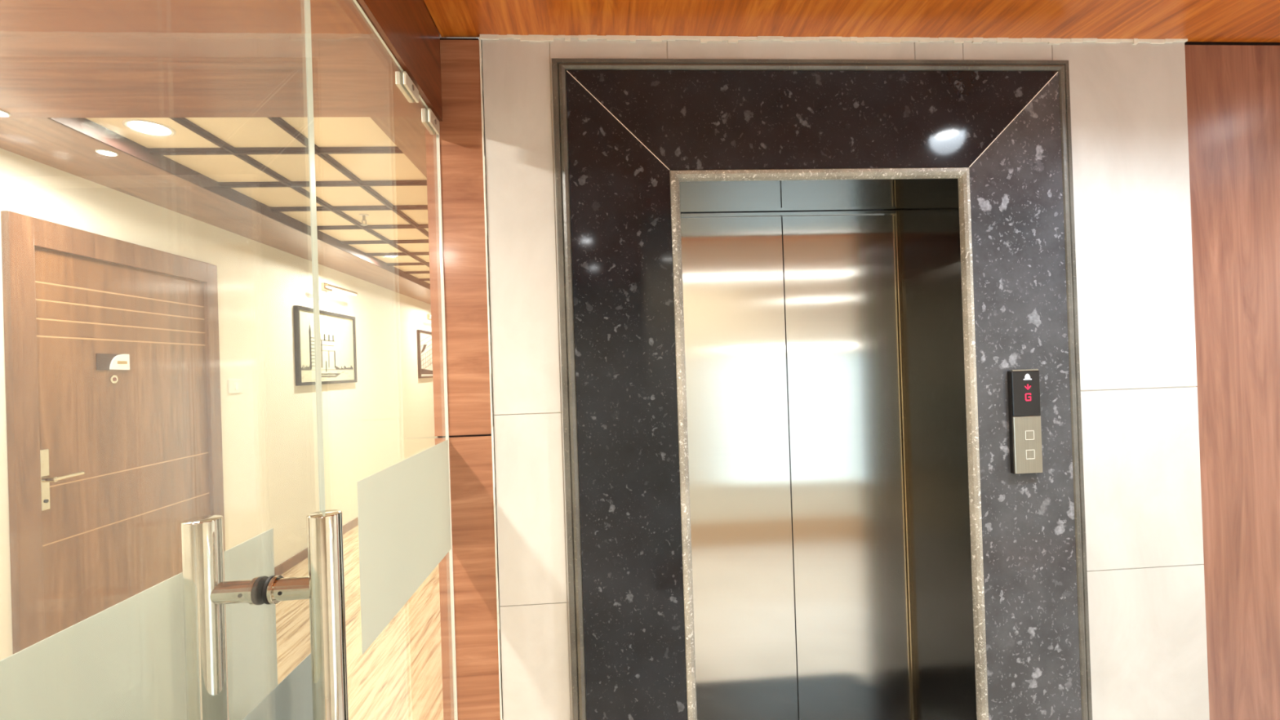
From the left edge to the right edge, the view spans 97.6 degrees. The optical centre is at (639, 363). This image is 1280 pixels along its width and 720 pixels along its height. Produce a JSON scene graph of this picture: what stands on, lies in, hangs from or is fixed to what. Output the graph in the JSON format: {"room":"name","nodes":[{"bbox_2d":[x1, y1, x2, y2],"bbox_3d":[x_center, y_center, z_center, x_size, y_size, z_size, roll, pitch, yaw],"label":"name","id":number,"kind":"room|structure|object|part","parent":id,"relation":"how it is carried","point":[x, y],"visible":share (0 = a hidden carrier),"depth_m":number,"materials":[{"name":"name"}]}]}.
{"room":"elevator lobby","nodes":[
{"label":"elevator lobby","id":0,"kind":"room"},
{"bbox_2d":[0,116,431,304],"bbox_3d":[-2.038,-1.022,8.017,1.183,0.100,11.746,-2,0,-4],"label":"ceiling","id":1,"kind":"structure","parent":0,"point":[329,131],"depth_m":2.88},
{"bbox_2d":[122,118,175,136],"bbox_3d":[-2.069,-0.993,2.365,0.171,0.006,0.171,-2,0,-4],"label":"recessed light","id":2,"kind":"object","parent":1,"relation":"in","point":[141,126],"visible":1,"depth_m":2.36,"materials":[{"name":"white plastic"}]},
{"bbox_2d":[48,117,430,289],"bbox_3d":[-2.619,-0.920,7.978,0.011,0.066,11.746,-2,0,-4],"label":"trim","id":3,"kind":"structure","parent":1,"relation":"attached to","point":[83,126],"depth_m":2.91,"materials":[{"name":"brown wood"}]},
{"bbox_2d":[147,117,430,280],"bbox_3d":[-2.040,-0.960,8.016,1.151,0.022,11.746,-2,0,-4],"label":"trim","id":4,"kind":"structure","parent":1,"relation":"attached to","point":[225,148],"depth_m":3.07,"materials":[{"name":"brown wood"}]},
{"bbox_2d":[359,213,368,226],"bbox_3d":[-1.847,-0.962,3.753,0.060,0.070,0.060,-2,0,-4],"label":"sprinkler","id":5,"kind":"object","parent":1,"relation":"attached to","point":[364,215],"visible":1,"depth_m":3.75,"materials":[{"name":"beige metal"}]},
{"bbox_2d":[384,252,399,257],"bbox_3d":[-2.245,-0.975,5.029,0.171,0.006,0.171,-2,0,-4],"label":"recessed light","id":6,"kind":"object","parent":1,"relation":"in","point":[384,252],"visible":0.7,"depth_m":5.08,"materials":[{"name":"white plastic"}]},
{"bbox_2d":[0,147,437,660],"bbox_3d":[-2.893,0.216,5.019,0.100,2.800,17.600,-2,0,-4],"label":"wall","id":7,"kind":"structure","parent":0,"point":[376,422],"depth_m":4.24,"materials":[{"name":"beige paint"}]},
{"bbox_2d":[95,149,118,156],"bbox_3d":[-2.328,-0.920,2.448,0.073,0.006,0.073,-2,0,-4],"label":"recessed light","id":8,"kind":"object","parent":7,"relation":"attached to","point":[104,152],"visible":1,"depth_m":2.45,"materials":[{"name":"white plastic"}]},
{"bbox_2d":[0,210,225,653],"bbox_3d":[-2.668,0.479,2.999,0.066,2.243,1.282,-2,0,-4],"label":"door","id":9,"kind":"structure","parent":7,"relation":"in","point":[112,345],"depth_m":2.78,"materials":[{"name":"brown wood"}]},
{"bbox_3d":[-2.652,0.518,2.497,0.008,0.270,0.040,-2,0,-4],"label":"handle","id":10,"kind":"part","parent":9,"relation":"part of","materials":[{"name":"metal"}]},
{"bbox_3d":[-2.629,0.516,2.562,0.049,0.025,0.148,-2,0,-4],"label":"lever","id":11,"kind":"part","parent":9,"relation":"part of","materials":[{"name":"metal"}]},
{"bbox_2d":[228,379,243,393],"bbox_3d":[-2.760,0.155,3.831,0.014,0.093,0.140,-2,0,-4],"label":"light switch","id":12,"kind":"object","parent":7,"relation":"attached to","point":[235,386],"visible":1,"depth_m":3.82,"materials":[{"name":"white plastic"}]},
{"bbox_2d":[274,517,358,575],"bbox_3d":[-3.037,1.601,8.716,0.012,0.075,10.185,-2,0,-4],"label":"baseboard","id":13,"kind":"structure","parent":7,"relation":"attached to","point":[297,558],"depth_m":4.51,"materials":[{"name":"brown wood"}]},
{"bbox_2d":[293,305,357,386],"bbox_3d":[-2.844,-0.144,5.120,0.034,0.658,1.070,-2,0,-4],"label":"framed picture","id":14,"kind":"object","parent":7,"relation":"attached to","point":[337,331],"visible":0.88,"depth_m":5.09,"materials":[{"name":"paper"}]},
{"bbox_2d":[320,282,357,295],"bbox_3d":[-2.799,-0.695,5.131,0.163,0.073,0.600,-2,0,-4],"label":"picture light","id":15,"kind":"object","parent":7,"relation":"attached to","point":[326,286],"visible":1,"depth_m":5.07,"materials":[{"name":"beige metal"}]},
{"bbox_3d":[-2.865,-0.699,5.127,0.030,0.060,0.150,-2,0,-4],"label":"wall plate","id":16,"kind":"part","parent":15,"relation":"part of","materials":[{"name":"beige metal"}]},
{"bbox_2d":[325,286,356,295],"bbox_3d":[-2.730,-0.664,5.136,0.018,0.007,0.560,-2,0,-4],"label":"diffuser","id":17,"kind":"object","parent":15,"relation":"attached to","point":[337,288],"depth_m":5.14,"materials":[{"name":"white plastic"}]},
{"bbox_2d":[417,329,432,378],"bbox_3d":[-3.046,-0.151,8.163,0.034,0.713,1.070,-2,0,-4],"label":"framed picture","id":18,"kind":"object","parent":7,"relation":"attached to","point":[424,337],"visible":0.61,"depth_m":7.88,"materials":[{"name":"grey paper"}]},
{"bbox_2d":[0,0,446,118],"bbox_3d":[-1.493,-1.064,-0.766,2.011,0.200,5.854,-2,0,-4],"label":"ceiling","id":19,"kind":"structure","parent":0,"point":[59,59],"depth_m":1.77,"materials":[{"name":"laminate"}]},
{"bbox_2d":[0,109,10,117],"bbox_3d":[-2.362,-0.920,2.055,0.073,0.006,0.073,-2,0,-4],"label":"recessed light","id":20,"kind":"object","parent":19,"relation":"in","point":[3,113],"visible":1,"depth_m":2.07,"materials":[{"name":"white plastic"}]},
{"bbox_2d":[275,524,443,719],"bbox_3d":[-1.794,1.632,5.082,2.211,0.100,17.600,-2,0,-4],"label":"floor","id":21,"kind":"structure","parent":0,"point":[399,676],"depth_m":3.05,"materials":[{"name":"brown wood"}]},
{"bbox_2d":[0,0,320,719],"bbox_3d":[-0.478,0.381,0.153,0.007,2.248,1.573,-2,0,-4],"label":"glass panel","id":22,"kind":"object","parent":21,"relation":"on","point":[126,660],"visible":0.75,"depth_m":0.57,"materials":[{"name":"clear glass"}]},
{"bbox_2d":[181,0,348,719],"bbox_3d":[-0.395,0.388,0.306,0.168,2.228,0.908,-2,0,-4],"label":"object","id":23,"kind":"structure","parent":22,"relation":"attached to","point":[317,689],"depth_m":0.62,"materials":[{"name":"metal"}]},
{"bbox_3d":[-0.476,0.571,0.624,0.037,0.795,0.037,-2,0,-4],"label":"pull handle","id":24,"kind":"part","parent":23,"relation":"part of","materials":[{"name":"metal"}]},
{"bbox_3d":[-0.394,0.388,0.306,0.006,2.228,0.908,-2,0,-4],"label":"glass pane","id":25,"kind":"part","parent":23,"relation":"part of","materials":[{"name":"clear glass"}]},
{"bbox_3d":[-0.344,0.567,0.633,0.035,0.795,0.035,-2,0,-4],"label":"pull handle","id":26,"kind":"part","parent":23,"relation":"part of","materials":[{"name":"metal"}]},
{"bbox_3d":[-0.477,0.381,0.153,0.006,2.248,1.573,-2,0,-4],"label":"glass pane","id":27,"kind":"part","parent":22,"relation":"part of","materials":[{"name":"clear glass"}]},
{"bbox_2d":[309,0,456,719],"bbox_3d":[-0.555,0.388,1.319,0.028,2.248,0.748,-2,0,-4],"label":"glass panel","id":28,"kind":"object","parent":21,"relation":"on","point":[404,517],"visible":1,"depth_m":1.31,"materials":[{"name":"glass"}]},
{"bbox_2d":[369,116,426,177],"bbox_3d":[-1.259,-1.033,8.068,0.379,0.200,11.746,-2,0,-4],"label":"ceiling","id":29,"kind":"structure","parent":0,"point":[407,133],"depth_m":2.37,"materials":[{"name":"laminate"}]},
{"bbox_2d":[446,37,479,39],"bbox_3d":[-0.978,0.167,7.932,0.114,2.800,12.040,-2,0,-4],"label":"wall","id":30,"kind":"structure","parent":0,"point":[446,37],"depth_m":1.93,"materials":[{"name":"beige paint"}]},
{"bbox_2d":[425,38,502,719],"bbox_3d":[-0.542,0.265,1.812,0.169,2.521,0.224,-2,0,-4],"label":"wall panel","id":31,"kind":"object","parent":30,"relation":"attached to","point":[468,397],"depth_m":1.70,"materials":[{"name":"laminate"}]},
{"bbox_2d":[423,0,1279,42],"bbox_3d":[1.642,-1.134,-0.813,4.160,0.100,5.346,-2,0,-4],"label":"ceiling","id":32,"kind":"structure","parent":0,"point":[1193,20],"depth_m":1.69,"materials":[{"name":"laminate"}]},
{"bbox_2d":[481,38,1279,719],"bbox_3d":[1.552,0.146,2.084,4.038,2.626,0.484,-2,0,-4],"label":"wall","id":33,"kind":"structure","parent":0,"point":[1140,406],"depth_m":1.85,"materials":[{"name":"tile"}]},
{"bbox_2d":[337,0,442,121],"bbox_3d":[-0.456,-0.931,-0.960,0.053,0.358,5.332,-2,0,-4],"label":"trim","id":34,"kind":"structure","parent":33,"relation":"attached to","point":[407,28],"depth_m":1.41,"materials":[{"name":"laminate"}]},
{"bbox_2d":[438,134,457,719],"bbox_3d":[-0.574,0.396,1.695,0.002,2.260,0.004,-2,0,-4],"label":"trim","id":35,"kind":"structure","parent":33,"relation":"attached to","point":[438,135],"depth_m":1.69,"materials":[{"name":"brown wood"}]},
{"bbox_2d":[479,36,503,719],"bbox_3d":[-0.448,0.263,1.716,0.006,2.519,0.026,-2,0,-4],"label":"trim","id":36,"kind":"structure","parent":33,"relation":"attached to","point":[480,41],"depth_m":1.71,"materials":[{"name":"brown wood"}]},
{"bbox_2d":[680,210,917,719],"bbox_3d":[0.578,0.456,2.150,0.932,2.070,0.060,-2,0,-4],"label":"elevator","id":37,"kind":"object","parent":33,"relation":"attached to","point":[797,435],"visible":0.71,"depth_m":2.15,"materials":[{"name":"metal"}]},
{"bbox_3d":[0.355,0.464,2.150,0.442,2.044,0.030,-2,0,-4],"label":"door","id":38,"kind":"part","parent":37,"relation":"part of","materials":[{"name":"metal"}]},
{"bbox_3d":[0.800,0.450,2.179,0.442,2.044,0.030,-2,0,-4],"label":"door","id":39,"kind":"part","parent":37,"relation":"part of","materials":[{"name":"metal"}]},
{"bbox_2d":[679,178,956,213],"bbox_3d":[0.558,-0.593,2.021,0.911,0.021,0.479,-2,0,-4],"label":"trim","id":40,"kind":"structure","parent":33,"relation":"attached to","point":[823,195],"depth_m":1.94,"materials":[{"name":"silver brushed steel"}]},
{"bbox_2d":[551,57,1092,719],"bbox_3d":[0.600,0.265,1.763,1.665,2.447,0.028,-2,0,-4],"label":"granite surround","id":41,"kind":"object","parent":33,"relation":"attached to","point":[637,129],"visible":0.98,"depth_m":1.75,"materials":[{"name":"black stone"}]},
{"bbox_2d":[1007,368,1042,473],"bbox_3d":[1.227,0.184,1.786,0.094,0.330,0.022,-2,0,-4],"label":"panel","id":42,"kind":"object","parent":41,"relation":"attached to","point":[1024,385],"visible":1,"depth_m":1.78,"materials":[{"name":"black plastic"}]},
{"bbox_3d":[1.230,0.257,1.782,0.092,0.182,0.012,-2,0,-4],"label":"plate","id":43,"kind":"part","parent":42,"relation":"part of","materials":[{"name":"metal"}]},
{"bbox_2d":[479,34,1187,44],"bbox_3d":[0.664,-1.030,1.788,2.312,0.019,0.012,-2,0,-4],"label":"trim","id":44,"kind":"structure","parent":33,"relation":"attached to","point":[531,37],"depth_m":1.78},
{"bbox_2d":[897,178,977,719],"bbox_3d":[1.060,0.428,2.047,0.028,2.094,0.479,-2,0,-4],"label":"trim","id":45,"kind":"structure","parent":33,"relation":"attached to","point":[930,230],"depth_m":1.97,"materials":[{"name":"black metal"}]},
{"bbox_2d":[1184,41,1279,45],"bbox_3d":[2.661,-1.148,2.171,1.731,0.112,0.434,-2,0,-4],"label":"trim","id":46,"kind":"structure","parent":33,"relation":"attached to","point":[1186,42],"depth_m":1.91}
]}

